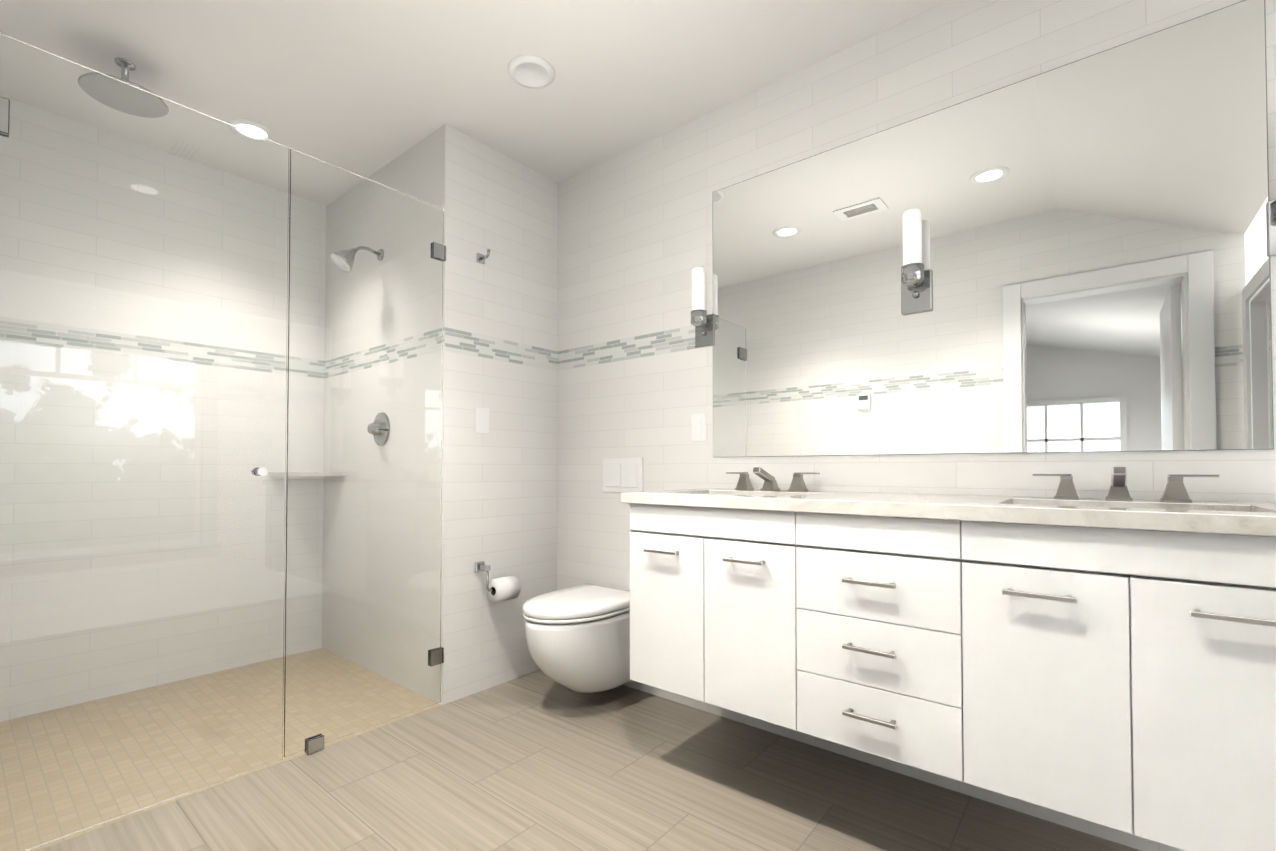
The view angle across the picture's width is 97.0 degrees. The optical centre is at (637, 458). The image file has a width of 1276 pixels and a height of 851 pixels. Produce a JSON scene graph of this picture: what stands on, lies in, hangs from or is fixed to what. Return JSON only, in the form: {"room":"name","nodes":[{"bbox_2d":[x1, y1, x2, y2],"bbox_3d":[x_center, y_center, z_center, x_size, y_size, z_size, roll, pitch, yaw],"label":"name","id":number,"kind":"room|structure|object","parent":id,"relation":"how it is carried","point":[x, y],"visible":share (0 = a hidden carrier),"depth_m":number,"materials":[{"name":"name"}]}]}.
{"room":"bathroom","nodes":[
{"label":"bathroom","id":0,"kind":"room"},
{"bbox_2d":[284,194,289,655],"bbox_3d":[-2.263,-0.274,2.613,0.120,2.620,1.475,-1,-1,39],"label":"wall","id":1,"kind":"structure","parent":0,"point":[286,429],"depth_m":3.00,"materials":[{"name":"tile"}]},
{"bbox_2d":[368,124,557,704],"bbox_3d":[-1.081,-0.267,3.017,1.200,2.620,0.645,-1,-1,39],"label":"wall","id":2,"kind":"structure","parent":0,"point":[499,480],"depth_m":2.58,"materials":[{"name":"tile"}]},
{"bbox_2d":[475,407,488,433],"bbox_3d":[-0.697,-0.171,2.530,0.008,0.116,0.072,-1,-1,39],"label":"light switch","id":3,"kind":"object","parent":2,"relation":"attached to","point":[482,420],"visible":1,"depth_m":2.52,"materials":[{"name":"white plastic"}]},
{"bbox_2d":[476,249,490,263],"bbox_3d":[-0.681,-0.901,2.510,0.074,0.050,0.040,-1,-1,39],"label":"robe hook","id":4,"kind":"object","parent":2,"relation":"attached to","point":[480,258],"visible":1,"depth_m":2.51,"materials":[{"name":"silver metal"}]},
{"bbox_2d":[474,561,520,602],"bbox_3d":[-0.623,0.547,2.520,0.120,0.179,0.172,-1,-1,39],"label":"toilet paper holder","id":5,"kind":"object","parent":2,"relation":"attached to","point":[501,589],"visible":0.98,"depth_m":2.49,"materials":[{"name":"white paper"}]},
{"bbox_2d":[0,0,948,193],"bbox_3d":[-0.793,-1.536,1.928,3.290,0.200,2.240,-1,-1,39],"label":"ceiling","id":6,"kind":"structure","parent":0,"point":[366,88],"depth_m":2.02,"materials":[{"name":"white paint"}]},
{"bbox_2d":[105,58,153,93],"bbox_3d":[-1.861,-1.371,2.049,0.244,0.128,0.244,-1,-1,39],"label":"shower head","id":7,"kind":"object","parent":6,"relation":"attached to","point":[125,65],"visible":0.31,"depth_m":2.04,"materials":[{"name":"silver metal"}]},
{"bbox_2d":[227,119,275,140],"bbox_3d":[-1.682,-1.424,2.459,0.176,0.006,0.176,-1,-1,39],"label":"recessed light","id":8,"kind":"object","parent":6,"relation":"in","point":[257,128],"visible":0.52,"depth_m":2.43,"materials":[{"name":"white plastic"}]},
{"bbox_2d":[508,55,554,88],"bbox_3d":[-0.394,-1.427,2.091,0.170,0.012,0.170,-1,-1,39],"label":"recessed light","id":9,"kind":"object","parent":6,"relation":"in","point":[530,71],"visible":1,"depth_m":2.08,"materials":[{"name":"white plastic"}]},
{"bbox_2d":[27,656,1139,850],"bbox_3d":[-0.464,1.069,1.615,4.140,0.100,2.240,-1,-1,39],"label":"floor","id":10,"kind":"structure","parent":0,"point":[539,760],"depth_m":1.71,"materials":[{"name":"tile"}]},
{"bbox_2d":[0,33,445,850],"bbox_3d":[-1.249,-0.023,1.858,0.064,2.090,1.354,-1,-1,39],"label":"shower enclosure","id":11,"kind":"object","parent":10,"relation":"on","point":[170,351],"visible":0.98,"depth_m":1.72,"materials":[{"name":"clear glass"}]},
{"bbox_2d":[557,0,1275,850],"bbox_3d":[0.206,-0.277,2.459,4.140,2.620,0.120,-1,-1,39],"label":"wall","id":12,"kind":"structure","parent":0,"point":[633,362],"depth_m":2.21,"materials":[{"name":"tile"}]},
{"bbox_2d":[523,583,632,692],"bbox_3d":[-0.240,0.772,2.376,0.378,0.388,0.541,-1,-1,39],"label":"toilet","id":13,"kind":"object","parent":12,"relation":"attached to","point":[578,639],"visible":0.73,"depth_m":2.22,"materials":[{"name":"white ceramic"}]},
{"bbox_2d":[603,457,642,492],"bbox_3d":[-0.066,0.075,2.587,0.235,0.159,0.015,-1,-1,39],"label":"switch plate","id":14,"kind":"object","parent":12,"relation":"attached to","point":[621,475],"visible":0.88,"depth_m":2.58,"materials":[{"name":"white plastic"}]},
{"bbox_2d":[691,413,705,441],"bbox_3d":[0.251,-0.129,2.337,0.072,0.116,0.008,-1,-1,39],"label":"outlet","id":15,"kind":"object","parent":12,"relation":"attached to","point":[698,427],"visible":1,"depth_m":2.33,"materials":[{"name":"white plastic"}]},
{"bbox_2d":[691,267,713,347],"bbox_3d":[0.252,-0.615,2.294,0.090,0.310,0.085,-1,-1,39],"label":"sconce","id":16,"kind":"object","parent":12,"relation":"attached to","point":[702,321],"visible":1,"depth_m":2.27,"materials":[{"name":"white glass"}]},
{"bbox_2d":[621,494,1275,850],"bbox_3d":[0.727,0.435,1.581,1.540,0.585,0.560,-1,-1,39],"label":"bathroom vanity","id":17,"kind":"object","parent":12,"relation":"attached to","point":[1109,660],"depth_m":1.21,"materials":[{"name":"white wood"}]},
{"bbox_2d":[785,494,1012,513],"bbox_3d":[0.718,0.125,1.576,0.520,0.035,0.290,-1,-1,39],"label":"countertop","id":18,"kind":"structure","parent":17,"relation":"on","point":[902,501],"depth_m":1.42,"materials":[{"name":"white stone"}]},
{"bbox_2d":[712,0,1273,456],"bbox_3d":[0.898,-0.556,1.817,1.530,1.085,0.006,-1,-1,39],"label":"wall mirror","id":19,"kind":"object","parent":12,"relation":"attached to","point":[1094,246],"visible":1,"depth_m":1.62,"materials":[{"name":"grey mirror"}]},
{"bbox_2d":[901,209,931,314],"bbox_3d":[0.869,-0.624,1.782,0.090,0.310,0.085,-1,-1,39],"label":"sconce","id":20,"kind":"object","parent":19,"relation":"attached to","point":[916,287],"visible":1,"depth_m":1.76,"materials":[{"name":"white glass"}]},
{"bbox_2d":[1266,200,1275,256],"bbox_3d":[1.497,-0.632,1.278,0.090,0.310,0.085,-1,-1,39],"label":"sconce","id":21,"kind":"object","parent":12,"relation":"attached to","point":[1271,224],"visible":1,"depth_m":1.32,"materials":[{"name":"white glass"}]}
]}

